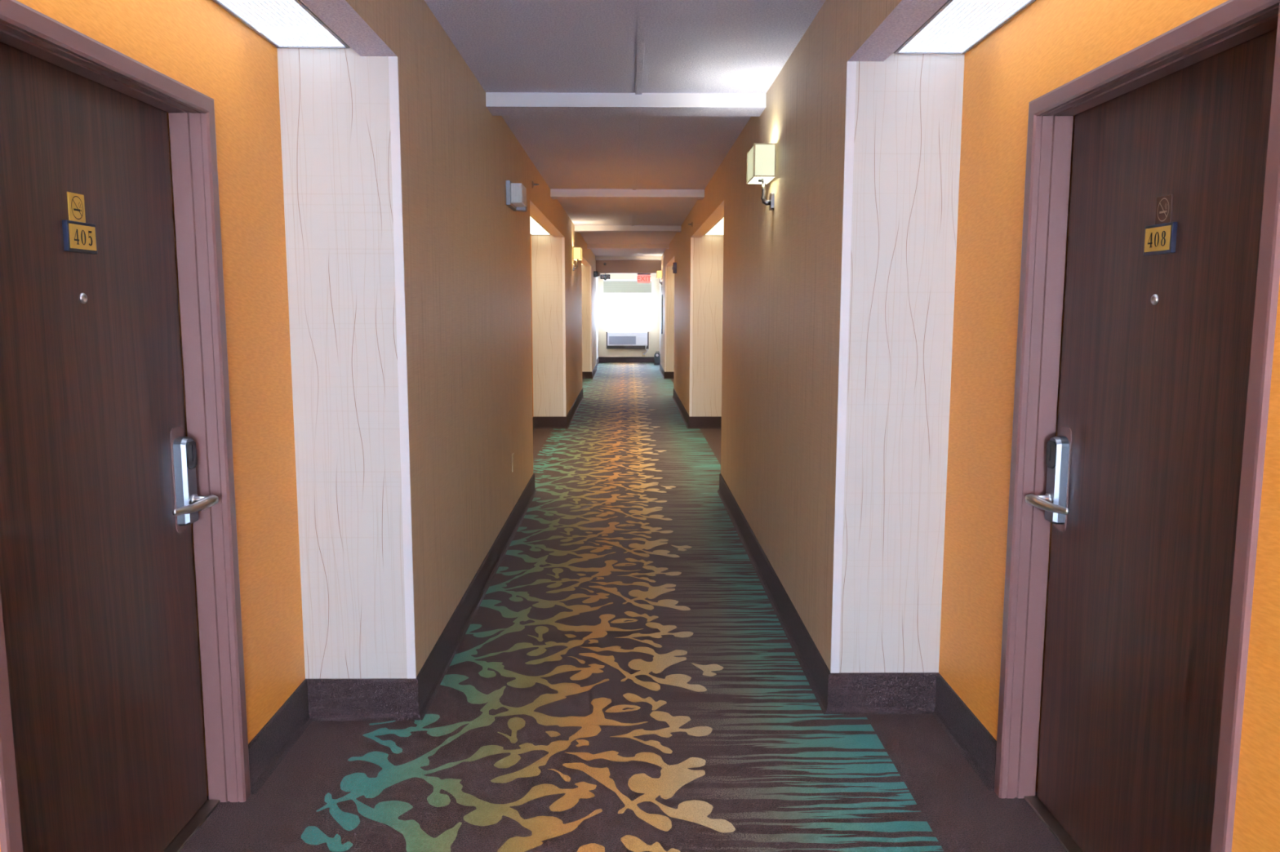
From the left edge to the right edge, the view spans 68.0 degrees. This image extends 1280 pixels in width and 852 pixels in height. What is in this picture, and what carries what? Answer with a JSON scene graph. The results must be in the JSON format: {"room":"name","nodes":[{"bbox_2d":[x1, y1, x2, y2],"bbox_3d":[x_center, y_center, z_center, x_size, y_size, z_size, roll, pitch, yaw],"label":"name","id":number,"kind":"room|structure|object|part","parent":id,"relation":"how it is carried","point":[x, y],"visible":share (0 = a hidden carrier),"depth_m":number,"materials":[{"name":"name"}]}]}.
{"room":"hotel corridor","nodes":[
{"label":"hotel corridor","id":0,"kind":"room"},
{"bbox_2d":[0,0,305,851],"bbox_3d":[-1.303,0.005,1.282,0.254,2.607,3.993,0,7,-1],"label":"wall","id":1,"kind":"structure","parent":0,"point":[199,45],"depth_m":2.90,"materials":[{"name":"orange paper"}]},
{"bbox_2d":[0,0,250,851],"bbox_3d":[-1.236,0.174,2.217,0.126,2.039,1.077,0,7,-1],"label":"door","id":2,"kind":"structure","parent":1,"relation":"in","point":[104,486],"depth_m":2.30,"materials":[{"name":"brown wood"}]},
{"bbox_3d":[-1.277,-0.430,2.163,0.012,0.068,0.116,0,7,-1],"label":"number plate","id":3,"kind":"part","parent":2,"relation":"part of","materials":[{"name":"gold metal"}]},
{"bbox_3d":[-1.271,-0.430,2.163,0.002,0.054,0.104,0,7,-1],"label":"plate","id":4,"kind":"part","parent":2,"relation":"part of","materials":[{"name":"gold metal"}]},
{"bbox_3d":[-1.286,0.149,2.649,0.003,0.296,0.072,0,7,-1],"label":"mounting plate","id":5,"kind":"part","parent":2,"relation":"part of","materials":[{"name":"metal"}]},
{"bbox_3d":[-1.220,0.219,2.593,0.030,0.040,0.162,3,8,19],"label":"lever handle","id":6,"kind":"part","parent":2,"relation":"part of","materials":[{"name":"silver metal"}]},
{"bbox_2d":[276,0,598,679],"bbox_3d":[-1.232,-1.370,12.234,0.649,2.607,26.055,0,7,-1],"label":"wall","id":7,"kind":"structure","parent":0,"point":[467,253],"depth_m":3.39,"materials":[{"name":"paint"}]},
{"bbox_2d":[212,0,349,48],"bbox_3d":[-1.054,-1.028,1.155,0.238,0.060,3.965,0,7,-1],"label":"ceiling light","id":8,"kind":"object","parent":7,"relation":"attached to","point":[284,24],"visible":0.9,"depth_m":2.86,"materials":[{"name":"glowing white light diffuser"},{"name":"metal frame"}]},
{"bbox_2d":[387,57,416,678],"bbox_3d":[-0.818,-0.158,3.271,0.032,2.144,0.008,0,7,-1],"label":"trim","id":9,"kind":"structure","parent":7,"relation":"attached to","point":[393,80],"depth_m":3.26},
{"bbox_2d":[511,453,514,471],"bbox_3d":[-0.834,0.240,6.239,0.008,0.116,0.072,0,7,-1],"label":"outlet plate","id":10,"kind":"object","parent":7,"relation":"attached to","point":[513,455],"visible":1,"depth_m":6.21,"materials":[{"name":"beige plastic"}]},
{"bbox_2d":[506,180,527,211],"bbox_3d":[-0.788,-1.476,6.100,0.098,0.154,0.410,0,7,-1],"label":"emergency light","id":11,"kind":"object","parent":7,"relation":"attached to","point":[516,193],"visible":1,"depth_m":5.93,"materials":[{"name":"grey plastic"}]},
{"bbox_2d":[532,181,538,188],"bbox_3d":[-0.828,-1.912,7.511,0.052,0.060,0.060,0,7,-1],"label":"sprinkler head","id":12,"kind":"object","parent":7,"relation":"attached to","point":[533,184],"visible":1,"depth_m":7.50},
{"bbox_2d":[529,214,551,235],"bbox_3d":[-1.148,-2.049,9.281,0.238,0.060,3.958,0,7,-1],"label":"ceiling light","id":13,"kind":"object","parent":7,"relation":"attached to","point":[535,228],"visible":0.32,"depth_m":10.41,"materials":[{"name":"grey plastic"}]},
{"bbox_2d":[561,237,566,416],"bbox_3d":[-0.912,-1.178,11.394,0.032,2.144,0.008,0,7,-1],"label":"trim","id":14,"kind":"structure","parent":7,"relation":"attached to","point":[562,238],"depth_m":11.39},
{"bbox_2d":[573,247,582,271],"bbox_3d":[-0.855,-2.279,12.958,0.122,0.310,0.279,0,7,-1],"label":"wall sconce","id":15,"kind":"object","parent":7,"relation":"attached to","point":[577,251],"visible":1,"depth_m":12.82,"materials":[{"name":"fabric"}]},
{"bbox_3d":[-0.851,-2.352,12.949,0.114,0.162,0.279,0,7,-1],"label":"shade trim","id":16,"kind":"part","parent":15,"relation":"part of","materials":[{"name":"beige fabric"}]},
{"bbox_3d":[-0.851,-2.352,12.949,0.105,0.162,0.270,0,7,-1],"label":"lamp shade","id":17,"kind":"part","parent":15,"relation":"part of","materials":[{"name":"fabric"}]},
{"bbox_2d":[589,266,591,372],"bbox_3d":[-1.005,-2.180,19.364,0.032,2.144,0.008,0,7,-1],"label":"trim","id":18,"kind":"structure","parent":7,"relation":"attached to","point":[589,266],"depth_m":19.37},
{"bbox_2d":[593,271,599,277],"bbox_3d":[-0.936,-3.302,20.640,0.138,0.125,0.280,0,7,-1],"label":"emergency light","id":19,"kind":"object","parent":7,"relation":"attached to","point":[596,273],"visible":1,"depth_m":20.51,"materials":[{"name":"black plastic"}]},
{"bbox_2d":[248,356,996,794],"bbox_3d":[-0.178,-0.361,14.080,2.292,0.146,22.568,0,7,-1],"label":"baseboard","id":20,"kind":"structure","parent":7,"relation":"attached to","point":[331,699],"depth_m":3.46,"materials":[{"name":"carpet"}]},
{"bbox_2d":[485,92,765,116],"bbox_3d":[-0.076,-1.768,5.205,1.512,0.083,0.245,0,7,-1],"label":"ceiling beam","id":21,"kind":"structure","parent":7,"relation":"attached to","point":[628,104],"depth_m":5.09,"materials":[{"name":"white paint"}]},
{"bbox_2d":[550,189,704,199],"bbox_3d":[-0.124,-2.290,9.359,1.512,0.083,0.245,0,7,-1],"label":"trim","id":22,"kind":"structure","parent":7,"relation":"attached to","point":[555,194],"depth_m":9.24,"materials":[{"name":"white paint"}]},
{"bbox_2d":[574,225,680,232],"bbox_3d":[-0.172,-2.807,13.477,1.512,0.083,0.245,0,7,-1],"label":"trim","id":23,"kind":"structure","parent":7,"relation":"attached to","point":[618,228],"depth_m":13.36,"materials":[{"name":"white paint"}]},
{"bbox_2d":[586,244,669,248],"bbox_3d":[-0.217,-3.306,17.445,1.512,0.083,0.245,0,7,-1],"label":"trim","id":24,"kind":"structure","parent":7,"relation":"attached to","point":[588,246],"depth_m":17.33,"materials":[{"name":"white paint"}]},
{"bbox_2d":[595,256,661,260],"bbox_3d":[-0.267,-3.839,21.689,1.512,0.083,0.300,0,7,-1],"label":"trim","id":25,"kind":"structure","parent":7,"relation":"attached to","point":[597,258],"depth_m":21.54,"materials":[{"name":"white paint"}]},
{"bbox_2d":[595,260,661,273],"bbox_3d":[-0.270,-3.731,21.980,1.602,0.370,0.250,0,7,-1],"label":"trim","id":26,"kind":"structure","parent":7,"relation":"attached to","point":[611,266],"depth_m":21.86,"materials":[{"name":"beige paint"}]},
{"bbox_2d":[530,235,533,417],"bbox_3d":[-1.397,-1.016,9.408,0.254,2.607,3.986,0,7,-1],"label":"wall","id":27,"kind":"structure","parent":0,"point":[531,235],"depth_m":11.33,"materials":[{"name":"paint"}]},
{"bbox_2d":[179,362,1066,851],"bbox_3d":[-0.149,0.100,11.592,2.900,0.152,29.381,0,7,-1],"label":"floor","id":28,"kind":"structure","parent":0,"point":[626,677],"depth_m":3.32,"materials":[{"name":"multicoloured carpet"}]},
{"bbox_2d":[653,351,660,365],"bbox_3d":[0.441,-1.727,24.130,0.170,0.353,0.200,0,7,-1],"label":"floor fan","id":29,"kind":"object","parent":28,"relation":"on","point":[657,356],"visible":0.92,"depth_m":24.05,"materials":[{"name":"black plastic"}]},
{"bbox_2d":[423,0,826,256],"bbox_3d":[-0.142,-2.592,10.911,2.900,0.150,28.700,0,7,-1],"label":"ceiling","id":30,"kind":"structure","parent":0,"point":[720,46],"depth_m":4.58,"materials":[{"name":"paint"}]},
{"bbox_2d":[630,0,647,257],"bbox_3d":[-0.057,-2.325,9.383,0.034,0.019,25.200,0,7,-1],"label":"trim","id":31,"kind":"structure","parent":30,"relation":"attached to","point":[642,4],"depth_m":4.61,"materials":[{"name":"paint"}]},
{"bbox_2d":[598,273,659,356],"bbox_3d":[-0.307,-2.997,25.191,2.800,2.607,0.140,0,7,-1],"label":"wall","id":32,"kind":"structure","parent":0,"point":[654,335],"depth_m":25.17,"materials":[{"name":"white paint"}]},
{"bbox_2d":[604,293,651,330],"bbox_3d":[-0.329,-3.198,25.171,1.265,1.330,0.070,0,7,-1],"label":"window","id":33,"kind":"structure","parent":32,"relation":"in","point":[622,312],"depth_m":25.19,"materials":[{"name":"white glass"}]},
{"bbox_2d":[603,280,652,293],"bbox_3d":[-0.328,-3.675,25.003,1.280,0.363,0.044,0,7,-1],"label":"roller shade","id":34,"kind":"object","parent":32,"relation":"attached to","point":[610,286],"visible":1,"depth_m":25.01,"materials":[{"name":"white fabric"}]},
{"bbox_2d":[606,332,648,354],"bbox_3d":[-0.331,-2.196,25.101,1.120,0.590,0.238,0,7,-1],"label":"air conditioner","id":35,"kind":"object","parent":32,"relation":"attached to","point":[615,340],"visible":1,"depth_m":25.01,"materials":[{"name":"white plastic"}]},
{"bbox_2d":[609,337,635,344],"bbox_3d":[-0.465,-2.254,25.009,0.670,0.188,0.009,0,7,-1],"label":"grille","id":36,"kind":"object","parent":35,"relation":"attached to","point":[613,340],"depth_m":25.00,"materials":[{"name":"grey plastic"}]},
{"bbox_3d":[-0.465,-2.257,25.010,0.710,0.217,0.004,0,7,-1],"label":"grille frame","id":37,"kind":"part","parent":35,"relation":"part of","materials":[{"name":"grey plastic"}]},
{"bbox_3d":[0.056,-2.260,25.014,0.230,0.200,0.010,0,7,-1],"label":"control door","id":38,"kind":"part","parent":35,"relation":"part of","materials":[{"name":"white plastic"}]},
{"bbox_2d":[659,0,964,672],"bbox_3d":[0.918,-1.371,12.258,0.649,2.607,26.055,0,7,-1],"label":"wall","id":39,"kind":"structure","parent":0,"point":[782,265],"depth_m":3.44,"materials":[{"name":"paint"}]},
{"bbox_2d":[656,270,662,284],"bbox_3d":[0.430,-3.301,21.109,0.122,0.310,0.279,0,7,-1],"label":"wall sconce","id":40,"kind":"object","parent":39,"relation":"attached to","point":[659,273],"visible":0.98,"depth_m":20.97,"materials":[{"name":"glass"}]},
{"bbox_3d":[0.426,-3.375,21.100,0.105,0.162,0.270,0,7,-1],"label":"lamp shade","id":41,"kind":"part","parent":40,"relation":"part of","materials":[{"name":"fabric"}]},
{"bbox_2d":[661,294,662,333],"bbox_3d":[0.482,-2.459,20.863,0.024,0.860,0.200,0,7,-1],"label":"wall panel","id":42,"kind":"object","parent":39,"relation":"attached to","point":[661,295],"visible":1,"depth_m":20.76,"materials":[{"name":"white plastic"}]},
{"bbox_2d":[664,266,666,372],"bbox_3d":[0.526,-2.180,19.381,0.032,2.144,0.008,0,7,-1],"label":"trim","id":43,"kind":"structure","parent":39,"relation":"attached to","point":[665,266],"depth_m":19.37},
{"bbox_2d":[671,262,676,273],"bbox_3d":[0.531,-2.444,14.667,0.070,0.165,0.120,0,7,-1],"label":"fire alarm","id":44,"kind":"object","parent":39,"relation":"attached to","point":[674,264],"visible":1,"depth_m":14.61,"materials":[{"name":"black plastic"}]},
{"bbox_2d":[688,237,693,416],"bbox_3d":[0.618,-1.179,11.412,0.032,2.144,0.008,0,7,-1],"label":"trim","id":45,"kind":"structure","parent":39,"relation":"attached to","point":[691,238],"depth_m":11.40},
{"bbox_2d":[704,216,724,235],"bbox_3d":[0.902,-2.050,9.305,0.238,0.060,3.958,0,7,-1],"label":"ceiling light","id":46,"kind":"object","parent":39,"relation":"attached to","point":[717,228],"visible":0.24,"depth_m":10.38,"materials":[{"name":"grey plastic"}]},
{"bbox_2d":[746,142,777,210],"bbox_3d":[0.619,-1.255,4.819,0.122,0.310,0.279,0,7,-1],"label":"wall sconce","id":47,"kind":"object","parent":39,"relation":"attached to","point":[761,157],"visible":1,"depth_m":4.68,"materials":[{"name":"beige fabric"}]},
{"bbox_2d":[757,177,764,182],"bbox_3d":[0.616,-1.253,4.819,0.034,0.026,0.034,0,7,-1],"label":"socket","id":48,"kind":"object","parent":47,"relation":"attached to","point":[759,180],"depth_m":4.81,"materials":[{"name":"metal"}]},
{"bbox_3d":[0.615,-1.328,4.809,0.105,0.162,0.270,0,7,-1],"label":"lamp shade","id":49,"kind":"part","parent":47,"relation":"part of","materials":[{"name":"beige fabric"}]},
{"bbox_3d":[0.615,-1.328,4.809,0.114,0.162,0.279,0,7,-1],"label":"shade trim","id":50,"kind":"part","parent":47,"relation":"part of","materials":[{"name":"beige fabric"}]},
{"bbox_3d":[0.644,-1.191,4.827,0.056,0.135,0.028,0,7,-1],"label":"arm","id":51,"kind":"part","parent":47,"relation":"part of","materials":[{"name":"silver metal"}]},
{"bbox_3d":[0.672,-1.143,4.833,0.016,0.085,0.068,0,7,-1],"label":"plate","id":52,"kind":"part","parent":47,"relation":"part of","materials":[{"name":"silver metal"}]},
{"bbox_2d":[830,62,856,673],"bbox_3d":[0.712,-0.163,3.328,0.032,2.144,0.008,0,7,-1],"label":"trim","id":53,"kind":"structure","parent":39,"relation":"attached to","point":[851,66],"depth_m":3.32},
{"bbox_2d":[893,0,1035,53],"bbox_3d":[0.996,-1.031,1.198,0.238,0.060,4.004,0,7,-1],"label":"ceiling light","id":54,"kind":"object","parent":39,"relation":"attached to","point":[957,26],"visible":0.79,"depth_m":2.87,"materials":[{"name":"glowing white translucent diffuser plastic"},{"name":"grey metal trim"}]},
{"bbox_2d":[938,0,1279,851],"bbox_3d":[1.243,0.002,1.331,0.254,2.607,4.032,0,7,-1],"label":"wall","id":55,"kind":"structure","parent":0,"point":[1048,45],"depth_m":2.87,"materials":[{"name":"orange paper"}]},
{"bbox_2d":[994,0,1279,851],"bbox_3d":[1.154,0.173,2.245,0.126,2.039,1.077,0,7,-1],"label":"door","id":56,"kind":"structure","parent":55,"relation":"in","point":[1148,485],"depth_m":2.25,"materials":[{"name":"brown wood"}]},
{"bbox_3d":[1.130,0.218,2.620,0.030,0.040,0.162,-3,8,-20],"label":"lever handle","id":57,"kind":"part","parent":56,"relation":"part of","materials":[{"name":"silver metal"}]},
{"bbox_3d":[1.195,0.149,2.678,0.003,0.296,0.072,0,7,-1],"label":"mounting plate","id":58,"kind":"part","parent":56,"relation":"part of","materials":[{"name":"metal"}]},
{"bbox_3d":[1.191,-0.430,2.182,0.002,0.054,0.104,0,7,-1],"label":"plate","id":59,"kind":"part","parent":56,"relation":"part of","materials":[{"name":"gold metal"}]},
{"bbox_3d":[1.196,-0.430,2.182,0.012,0.068,0.116,0,7,-1],"label":"number plate","id":60,"kind":"part","parent":56,"relation":"part of","materials":[{"name":"gold metal"}]},
{"bbox_3d":[-0.288,-3.988,23.555,1.702,0.232,2.960,0,7,-1],"label":"ceiling","id":61,"kind":"structure","parent":0,"visible":0},
{"bbox_2d":[600,273,609,280],"bbox_3d":[-0.819,-3.574,22.324,0.230,0.285,0.094,0,7,-1],"label":"emergency light","id":62,"kind":"object","parent":61,"relation":"hanging from","point":[605,277],"visible":0.98,"depth_m":22.31,"materials":[{"name":"grey plastic"}]},
{"bbox_2d":[637,273,650,283],"bbox_3d":[0.099,-3.546,22.355,0.325,0.345,0.100,0,7,-1],"label":"exit sign","id":63,"kind":"object","parent":61,"relation":"hanging from","point":[642,277],"visible":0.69,"depth_m":22.36,"materials":[{"name":"red plastic"}]}
]}

